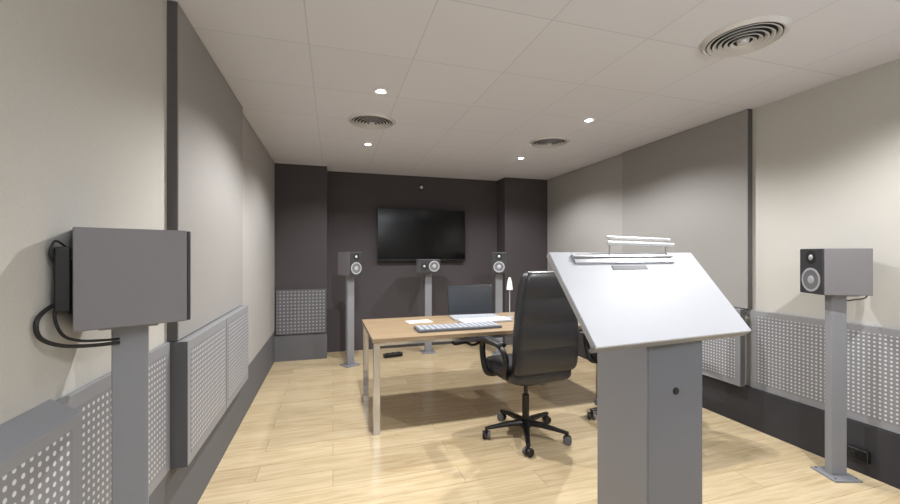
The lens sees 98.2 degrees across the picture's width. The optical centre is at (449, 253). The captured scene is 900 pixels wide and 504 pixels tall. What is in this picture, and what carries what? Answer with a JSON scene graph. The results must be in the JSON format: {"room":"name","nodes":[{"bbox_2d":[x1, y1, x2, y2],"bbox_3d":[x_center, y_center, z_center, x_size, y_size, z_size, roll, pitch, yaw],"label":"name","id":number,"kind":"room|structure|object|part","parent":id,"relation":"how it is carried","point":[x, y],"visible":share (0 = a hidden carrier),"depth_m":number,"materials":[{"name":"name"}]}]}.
{"room":"studio","nodes":[
{"label":"studio","id":0,"kind":"room"},
{"bbox_2d":[0,0,171,424],"bbox_3d":[-1.374,0.110,1.812,0.100,2.600,7.660,0,0,-17],"label":"wall","id":1,"kind":"structure","parent":0,"point":[83,83],"depth_m":1.13,"materials":[{"name":"paint"}]},
{"bbox_2d":[0,399,81,503],"bbox_3d":[-0.901,0.704,0.536,0.072,0.611,1.145,0,0,-17],"label":"perforated panel","id":2,"kind":"object","parent":1,"relation":"attached to","point":[41,446],"visible":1,"depth_m":0.96,"materials":[{"name":"grey paint"}]},
{"bbox_2d":[56,342,169,503],"bbox_3d":[-1.202,0.708,1.445,0.018,0.595,0.782,0,0,-17],"label":"perforated panel","id":3,"kind":"object","parent":1,"relation":"attached to","point":[93,399],"visible":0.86,"depth_m":1.31,"materials":[{"name":"grey paint"}]},
{"bbox_2d":[167,0,242,341],"bbox_3d":[-1.502,-0.389,2.493,0.045,1.598,1.380,0,0,-17],"label":"acoustic panel","id":4,"kind":"object","parent":1,"relation":"attached to","point":[205,116],"visible":1,"depth_m":2.20,"materials":[{"name":"grey fabric"}]},
{"bbox_2d":[170,305,247,468],"bbox_3d":[-1.477,0.712,2.500,0.074,0.594,1.382,0,0,-17],"label":"perforated panel","id":5,"kind":"object","parent":1,"relation":"attached to","point":[209,365],"visible":0.93,"depth_m":2.09,"materials":[{"name":"grey paint"}]},
{"bbox_2d":[149,331,274,503],"bbox_3d":[-1.275,1.210,1.679,0.012,0.400,7.150,0,0,-17],"label":"baseboard","id":6,"kind":"structure","parent":1,"relation":"attached to","point":[185,485],"depth_m":2.50,"materials":[{"name":"grey paint"}]},
{"bbox_2d":[242,115,274,365],"bbox_3d":[-2.006,-0.090,4.120,0.016,2.196,2.015,0,0,-17],"label":"acoustic panel","id":7,"kind":"object","parent":1,"relation":"attached to","point":[258,166],"visible":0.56,"depth_m":3.99,"materials":[{"name":"grey fabric"}]},
{"bbox_2d":[275,163,326,335],"bbox_3d":[-2.034,0.110,5.346,0.667,2.600,0.310,0,0,-17],"label":"wall","id":8,"kind":"structure","parent":0,"point":[300,190],"depth_m":5.19,"materials":[{"name":"black paint"}]},
{"bbox_2d":[276,289,325,334],"bbox_3d":[-1.974,0.765,5.183,0.627,0.590,0.036,0,0,-17],"label":"perforated panel","id":9,"kind":"object","parent":8,"relation":"attached to","point":[298,311],"visible":1,"depth_m":5.16,"materials":[{"name":"grey metal"}]},
{"bbox_2d":[274,333,512,361],"bbox_3d":[-0.387,1.240,5.668,3.983,0.340,0.020,0,0,-17],"label":"baseboard","id":10,"kind":"structure","parent":8,"relation":"attached to","point":[299,346],"depth_m":5.18,"materials":[{"name":"grey paint"}]},
{"bbox_2d":[327,171,496,351],"bbox_3d":[-0.475,0.110,6.028,4.045,2.600,0.100,0,0,-17],"label":"wall","id":11,"kind":"structure","parent":0,"point":[385,289],"depth_m":5.85,"materials":[{"name":"black paint"}]},
{"bbox_2d":[377,207,465,260],"bbox_3d":[-0.423,-0.290,5.945,1.370,0.785,0.088,0,0,-17],"label":"television","id":12,"kind":"object","parent":11,"relation":"attached to","point":[403,234],"visible":0.97,"depth_m":5.90,"materials":[{"name":"black plastic"}]},
{"bbox_2d":[419,184,423,190],"bbox_3d":[-0.437,-1.020,5.959,0.075,0.100,0.054,0,0,-17],"label":"wall sensor","id":13,"kind":"object","parent":11,"relation":"attached to","point":[421,186],"visible":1,"depth_m":5.96,"materials":[{"name":"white plastic"}]},
{"bbox_2d":[497,177,546,342],"bbox_3d":[1.165,0.110,6.306,0.744,2.600,0.310,0,0,-17],"label":"wall","id":14,"kind":"structure","parent":0,"point":[521,202],"depth_m":6.14,"materials":[{"name":"black paint"}]},
{"bbox_2d":[168,0,899,180],"bbox_3d":[0.611,-1.240,2.407,4.245,0.100,7.660,0,0,-17],"label":"ceiling","id":15,"kind":"structure","parent":0,"point":[469,84],"depth_m":2.53,"materials":[{"name":"tile"}]},
{"bbox_2d":[348,112,395,129],"bbox_3d":[-0.698,-1.173,3.489,0.420,0.034,0.420,0,0,-17],"label":"ceiling vent","id":16,"kind":"object","parent":15,"relation":"in","point":[372,121],"visible":1,"depth_m":3.45,"materials":[{"name":"grey metal"}]},
{"bbox_2d":[375,88,386,93],"bbox_3d":[-0.504,-1.184,2.847,0.090,0.012,0.090,0,0,-17],"label":"recessed light","id":17,"kind":"object","parent":15,"relation":"in","point":[379,90],"visible":1,"depth_m":2.83,"materials":[{"name":"white plastic"}]},
{"bbox_2d":[529,136,569,148],"bbox_3d":[1.052,-1.173,4.144,0.420,0.034,0.420,0,0,-17],"label":"ceiling vent","id":18,"kind":"object","parent":15,"relation":"in","point":[548,141],"visible":1,"depth_m":4.10,"materials":[{"name":"grey metal"}]},
{"bbox_2d":[584,118,593,121],"bbox_3d":[1.234,-1.184,3.463,0.090,0.012,0.090,0,0,-17],"label":"recessed light","id":19,"kind":"object","parent":15,"relation":"in","point":[588,119],"visible":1,"depth_m":3.45,"materials":[{"name":"white plastic"}]},
{"bbox_2d":[699,15,791,57],"bbox_3d":[1.614,-1.173,2.149,0.410,0.034,0.410,0,0,-17],"label":"ceiling vent","id":20,"kind":"object","parent":15,"relation":"in","point":[750,35],"visible":1,"depth_m":2.11,"materials":[{"name":"grey metal"}]},
{"bbox_2d":[198,342,899,503],"bbox_3d":[0.611,1.460,2.407,4.245,0.100,7.660,0,0,-17],"label":"floor","id":21,"kind":"structure","parent":0,"point":[306,436],"depth_m":2.86,"materials":[{"name":"brown wood"}]},
{"bbox_2d":[99,324,158,503],"bbox_3d":[-1.009,0.812,1.232,0.190,1.195,0.190,0,0,-37],"label":"speaker stand","id":22,"kind":"object","parent":21,"relation":"on","point":[129,358],"visible":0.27,"depth_m":1.21,"materials":[{"name":"grey paint"}]},
{"bbox_2d":[54,227,190,331],"bbox_3d":[-1.014,0.070,1.223,0.316,0.290,0.190,0,0,-44],"label":"loudspeaker","id":23,"kind":"object","parent":22,"relation":"on","point":[115,277],"visible":1,"depth_m":1.14,"materials":[{"name":"grey plastic"}]},
{"bbox_2d":[48,240,66,264],"bbox_3d":[-1.076,0.006,1.072,0.010,0.091,0.044,0,0,9],"label":"cable","id":24,"kind":"object","parent":23,"relation":"attached to","point":[53,241],"visible":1,"depth_m":1.06,"materials":[{"name":"black rubber"}]},
{"bbox_3d":[-1.104,0.093,1.137,0.006,0.150,0.110,0,0,-44],"label":"connector plate","id":25,"kind":"part","parent":23,"relation":"part of","materials":[{"name":"black plastic"}]},
{"bbox_2d":[33,303,119,347],"bbox_3d":[-1.059,0.200,1.103,0.051,0.151,0.198,0,0,18],"label":"cable","id":26,"kind":"object","parent":23,"relation":"hanging from","point":[39,316],"visible":0.94,"depth_m":1.04,"materials":[{"name":"black rubber"}]},
{"bbox_2d":[52,310,119,341],"bbox_3d":[-1.048,0.186,1.129,0.027,0.156,0.154,0,0,28],"label":"cable","id":27,"kind":"object","parent":23,"relation":"attached to","point":[54,315],"visible":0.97,"depth_m":1.09,"materials":[{"name":"black rubber"}]},
{"bbox_3d":[-1.009,0.219,1.232,0.140,0.008,0.140,0,0,-37],"label":"plate","id":28,"kind":"part","parent":22,"relation":"part of","materials":[{"name":"grey paint"}]},
{"bbox_3d":[-1.009,0.810,1.232,0.090,1.175,0.045,0,0,-37],"label":"post","id":29,"kind":"part","parent":22,"relation":"part of","materials":[{"name":"grey metal"}]},
{"bbox_2d":[339,275,360,367],"bbox_3d":[-1.269,0.839,4.950,0.190,1.143,0.190,0,0,43],"label":"speaker stand","id":30,"kind":"object","parent":21,"relation":"on","point":[350,362],"visible":0.84,"depth_m":4.92,"materials":[{"name":"grey paint"}]},
{"bbox_3d":[-1.269,0.837,4.950,0.045,1.123,0.098,0,0,43],"label":"post","id":31,"kind":"part","parent":30,"relation":"part of","materials":[{"name":"grey metal"}]},
{"bbox_3d":[-1.269,1.404,4.950,0.190,0.012,0.190,0,0,43],"label":"plate","id":32,"kind":"part","parent":30,"relation":"part of","materials":[{"name":"grey paint"}]},
{"bbox_2d":[338,252,362,275],"bbox_3d":[-1.275,0.122,4.955,0.310,0.290,0.190,0,0,43],"label":"loudspeaker","id":33,"kind":"object","parent":30,"relation":"on","point":[349,263],"visible":1,"depth_m":4.86,"materials":[{"name":"grey plastic"}]},
{"bbox_2d":[383,351,402,357],"bbox_3d":[-0.780,1.377,5.339,0.260,0.057,0.070,0,0,-28],"label":"power strip","id":34,"kind":"object","parent":21,"relation":"on","point":[399,353],"visible":1,"depth_m":5.31,"materials":[{"name":"black plastic"}]},
{"bbox_2d":[420,273,435,353],"bbox_3d":[-0.315,0.839,5.606,0.190,1.143,0.190,0,0,-17],"label":"speaker stand","id":35,"kind":"object","parent":21,"relation":"on","point":[428,349],"visible":0.85,"depth_m":5.58,"materials":[{"name":"grey paint"}]},
{"bbox_2d":[416,259,439,272],"bbox_3d":[-0.317,0.172,5.614,0.290,0.190,0.310,0,0,-17],"label":"loudspeaker","id":36,"kind":"object","parent":35,"relation":"on","point":[422,265],"visible":1,"depth_m":5.48,"materials":[{"name":"grey plastic"}]},
{"bbox_3d":[-0.315,0.837,5.606,0.098,1.123,0.045,0,0,-17],"label":"post","id":37,"kind":"part","parent":35,"relation":"part of","materials":[{"name":"grey metal"}]},
{"bbox_3d":[-0.315,1.404,5.606,0.190,0.012,0.190,0,0,-17],"label":"plate","id":38,"kind":"part","parent":35,"relation":"part of","materials":[{"name":"grey paint"}]},
{"bbox_2d":[362,312,596,435],"bbox_3d":[0.286,1.035,3.797,2.160,0.750,0.960,0,0,-18],"label":"desk","id":39,"kind":"object","parent":21,"relation":"on","point":[385,331],"visible":0.55,"depth_m":3.32,"materials":[{"name":"brown wood"}]},
{"bbox_3d":[-0.845,1.052,3.908,0.052,0.716,0.052,0,0,-17],"label":"leg","id":40,"kind":"part","parent":39,"relation":"part of","materials":[{"name":"metal"}]},
{"bbox_3d":[-0.577,1.052,3.059,0.052,0.716,0.052,0,0,-17],"label":"leg","id":41,"kind":"part","parent":39,"relation":"part of","materials":[{"name":"metal"}]},
{"bbox_2d":[405,319,432,323],"bbox_3d":[-0.302,0.658,3.796,0.240,0.004,0.160,0,0,-22],"label":"paper sheet","id":42,"kind":"object","parent":39,"relation":"on","point":[425,320],"visible":1,"depth_m":3.79,"materials":[{"name":"white paper"}]},
{"bbox_2d":[414,321,501,332],"bbox_3d":[0.071,0.645,3.460,0.760,0.028,0.210,0,0,-17],"label":"keyboard","id":43,"kind":"object","parent":39,"relation":"on","point":[475,325],"visible":1,"depth_m":3.40,"materials":[{"name":"grey plastic"}]},
{"bbox_2d":[451,341,479,345],"bbox_3d":[0.206,0.760,3.516,0.432,0.122,0.105,0,0,-30],"label":"cable","id":44,"kind":"object","parent":39,"relation":"hanging from","point":[452,342],"visible":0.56,"depth_m":3.43,"materials":[{"name":"black rubber"}]},
{"bbox_2d":[447,285,500,320],"bbox_3d":[0.254,0.497,4.063,0.510,0.324,0.339,0,0,-13],"label":"laptop","id":45,"kind":"object","parent":39,"relation":"on","point":[464,301],"visible":0.95,"depth_m":4.18,"materials":[{"name":"silver metal"}]},
{"bbox_3d":[0.286,0.707,3.797,2.120,0.027,0.920,0,0,-18],"label":"frame rail","id":46,"kind":"part","parent":39,"relation":"part of","materials":[{"name":"metal"}]},
{"bbox_2d":[457,316,511,322],"bbox_3d":[0.340,0.644,3.791,0.520,0.029,0.160,0,0,-21],"label":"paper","id":47,"kind":"object","parent":39,"relation":"on","point":[487,319],"visible":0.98,"depth_m":3.75,"materials":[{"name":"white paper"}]},
{"bbox_2d":[506,277,513,318],"bbox_3d":[0.617,0.450,4.030,0.090,0.420,0.090,0,0,-17],"label":"desk lamp","id":48,"kind":"object","parent":39,"relation":"on","point":[509,282],"visible":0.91,"depth_m":4.01,"materials":[{"name":"silver metal"}]},
{"bbox_3d":[0.617,0.305,4.030,0.064,0.130,0.064,0,0,-17],"label":"lamp shade","id":49,"kind":"part","parent":48,"relation":"part of","materials":[{"name":"white plastic"}]},
{"bbox_3d":[1.416,1.052,3.687,0.052,0.716,0.052,0,0,-17],"label":"leg","id":50,"kind":"part","parent":39,"relation":"part of","materials":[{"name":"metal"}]},
{"bbox_2d":[492,273,503,355],"bbox_3d":[0.689,0.839,5.479,0.190,1.143,0.190,0,0,7],"label":"speaker stand","id":51,"kind":"object","parent":21,"relation":"on","point":[499,276],"visible":0.63,"depth_m":5.46,"materials":[{"name":"grey paint"}]},
{"bbox_2d":[492,252,505,273],"bbox_3d":[0.690,0.122,5.487,0.190,0.290,0.310,0,0,7],"label":"loudspeaker","id":52,"kind":"object","parent":51,"relation":"on","point":[498,258],"visible":0.99,"depth_m":5.34,"materials":[{"name":"grey plastic"}]},
{"bbox_3d":[0.689,0.837,5.479,0.098,1.123,0.045,0,0,7],"label":"post","id":53,"kind":"part","parent":51,"relation":"part of","materials":[{"name":"grey metal"}]},
{"bbox_2d":[478,271,578,457],"bbox_3d":[0.582,0.765,3.036,0.685,1.290,0.694,0,0,-23],"label":"office chair","id":54,"kind":"object","parent":21,"relation":"on","point":[545,329],"visible":0.97,"depth_m":2.73,"materials":[{"name":"black leather"}]},
{"bbox_3d":[0.360,0.792,2.908,0.129,0.305,0.392,0,0,-23],"label":"armrest","id":55,"kind":"part","parent":54,"relation":"part of","materials":[{"name":"black plastic"}]},
{"bbox_3d":[0.419,1.310,3.002,0.305,0.055,0.056,0,0,-10],"label":"leg","id":56,"kind":"part","parent":54,"relation":"part of","materials":[{"name":"black plastic"}]},
{"bbox_3d":[0.507,1.310,3.184,0.056,0.055,0.305,0,0,-28],"label":"leg","id":57,"kind":"part","parent":54,"relation":"part of","materials":[{"name":"black plastic"}]},
{"bbox_3d":[0.565,1.310,2.861,0.056,0.055,0.305,0,0,8],"label":"leg","id":58,"kind":"part","parent":54,"relation":"part of","materials":[{"name":"black plastic"}]},
{"bbox_3d":[0.592,0.874,3.023,0.540,0.138,0.540,0,0,-23],"label":"seat","id":59,"kind":"part","parent":54,"relation":"part of","materials":[{"name":"black leather"}]},
{"bbox_3d":[0.708,1.310,3.156,0.056,0.055,0.305,0,0,44],"label":"leg","id":60,"kind":"part","parent":54,"relation":"part of","materials":[{"name":"black plastic"}]},
{"bbox_3d":[0.693,0.487,2.783,0.524,0.735,0.142,0,0,-23],"label":"backrest","id":61,"kind":"part","parent":54,"relation":"part of","materials":[{"name":"black leather"}]},
{"bbox_3d":[0.744,1.310,2.957,0.305,0.055,0.056,0,0,26],"label":"leg","id":62,"kind":"part","parent":54,"relation":"part of","materials":[{"name":"black plastic"}]},
{"bbox_2d":[581,329,596,419],"bbox_3d":[1.512,0.765,3.362,0.687,1.290,0.693,0,0,-17],"label":"office chair","id":63,"kind":"object","parent":21,"relation":"on","point":[592,357],"visible":0.08,"depth_m":3.36,"materials":[{"name":"black plastic"}]},
{"bbox_3d":[1.279,0.792,3.258,0.129,0.305,0.392,0,0,-17],"label":"armrest","id":64,"kind":"part","parent":63,"relation":"part of","materials":[{"name":"black plastic"}]},
{"bbox_3d":[1.522,0.874,3.349,0.540,0.138,0.540,0,0,-17],"label":"seat","id":65,"kind":"part","parent":63,"relation":"part of","materials":[{"name":"black leather"}]},
{"bbox_2d":[546,252,750,503],"bbox_3d":[0.712,0.702,1.474,0.738,1.416,0.425,0,0,-17],"label":"lectern","id":66,"kind":"object","parent":21,"relation":"on","point":[646,318],"visible":1,"depth_m":1.38,"materials":[{"name":"grey paint"}]},
{"bbox_3d":[0.750,0.741,1.490,0.243,1.338,0.263,0,0,-17],"label":"post","id":67,"kind":"part","parent":66,"relation":"part of","materials":[{"name":"grey metal"}]},
{"bbox_3d":[0.671,0.009,1.483,0.480,0.009,0.009,0,0,-21],"label":"ledge rod","id":68,"kind":"part","parent":66,"relation":"part of","materials":[{"name":"metal"}]},
{"bbox_2d":[605,235,674,254],"bbox_3d":[0.748,-0.032,1.525,0.345,0.075,0.018,0,0,-21],"label":"reading lamp","id":69,"kind":"object","parent":66,"relation":"on","point":[609,242],"visible":0.98,"depth_m":1.51,"materials":[{"name":"metal"}]},
{"bbox_3d":[0.788,0.826,1.363,0.239,1.127,0.003,0,0,-17],"label":"panel","id":70,"kind":"part","parent":66,"relation":"part of","materials":[{"name":"grey metal"}]},
{"bbox_2d":[810,294,862,482],"bbox_3d":[2.459,0.833,2.487,0.170,1.155,0.170,0,0,1],"label":"speaker stand","id":71,"kind":"object","parent":21,"relation":"on","point":[835,468],"visible":0.89,"depth_m":2.46,"materials":[{"name":"grey paint"}]},
{"bbox_3d":[2.459,0.831,2.487,0.098,1.135,0.045,0,0,1],"label":"post","id":72,"kind":"part","parent":71,"relation":"part of","materials":[{"name":"grey metal"}]},
{"bbox_2d":[800,248,872,295],"bbox_3d":[2.467,0.110,2.486,0.310,0.290,0.190,0,0,8],"label":"loudspeaker","id":73,"kind":"object","parent":71,"relation":"on","point":[823,271],"visible":1,"depth_m":2.40,"materials":[{"name":"grey plastic"}]},
{"bbox_3d":[2.318,0.022,2.506,0.002,0.086,0.086,0,0,8],"label":"tweeter plate","id":74,"kind":"part","parent":73,"relation":"part of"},
{"bbox_3d":[2.459,1.404,2.487,0.170,0.012,0.170,0,0,1],"label":"plate","id":75,"kind":"part","parent":71,"relation":"part of","materials":[{"name":"grey paint"}]},
{"bbox_2d":[734,58,899,385],"bbox_3d":[2.596,0.110,3.003,0.100,2.600,7.660,0,0,-17],"label":"wall","id":76,"kind":"structure","parent":0,"point":[826,157],"depth_m":2.72,"materials":[{"name":"paint"}]},
{"bbox_2d":[547,154,621,332],"bbox_3d":[1.811,-0.050,5.419,0.016,2.276,1.720,0,0,-17],"label":"acoustic panel","id":77,"kind":"object","parent":76,"relation":"attached to","point":[584,205],"visible":0.48,"depth_m":5.29,"materials":[{"name":"grey fabric"}]},
{"bbox_2d":[622,109,751,308],"bbox_3d":[2.252,-0.369,3.891,0.050,1.638,1.451,0,0,-17],"label":"acoustic panel","id":78,"kind":"object","parent":76,"relation":"attached to","point":[692,188],"visible":0.76,"depth_m":3.57,"materials":[{"name":"grey fabric"}]},
{"bbox_2d":[702,308,744,386],"bbox_3d":[2.200,0.772,3.885,0.052,0.634,1.422,0,0,-17],"label":"perforated panel","id":79,"kind":"object","parent":76,"relation":"attached to","point":[723,359],"visible":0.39,"depth_m":3.31,"materials":[{"name":"grey paint"}]},
{"bbox_2d":[578,332,899,488],"bbox_3d":[2.569,1.250,2.833,0.050,0.320,7.150,0,0,-17],"label":"baseboard","id":80,"kind":"structure","parent":76,"relation":"attached to","point":[800,425],"depth_m":2.87,"materials":[{"name":"grey paint"}]},
{"bbox_2d":[750,310,824,410],"bbox_3d":[2.553,0.773,2.919,0.032,0.630,0.579,0,0,-17],"label":"perforated panel","id":81,"kind":"object","parent":76,"relation":"attached to","point":[787,352],"visible":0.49,"depth_m":2.92,"materials":[{"name":"grey paint"}]},
{"bbox_2d":[847,444,870,463],"bbox_3d":[2.619,1.285,2.503,0.045,0.075,0.110,0,0,-17],"label":"box","id":82,"kind":"object","parent":76,"relation":"attached to","point":[859,454],"visible":0.91,"depth_m":2.49,"materials":[{"name":"black plastic"}]},
{"bbox_2d":[847,322,899,433],"bbox_3d":[2.806,0.773,2.076,0.032,0.630,1.167,0,0,-17],"label":"perforated panel","id":83,"kind":"object","parent":76,"relation":"attached to","point":[873,352],"visible":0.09,"depth_m":2.46,"materials":[{"name":"grey paint"}]}
]}

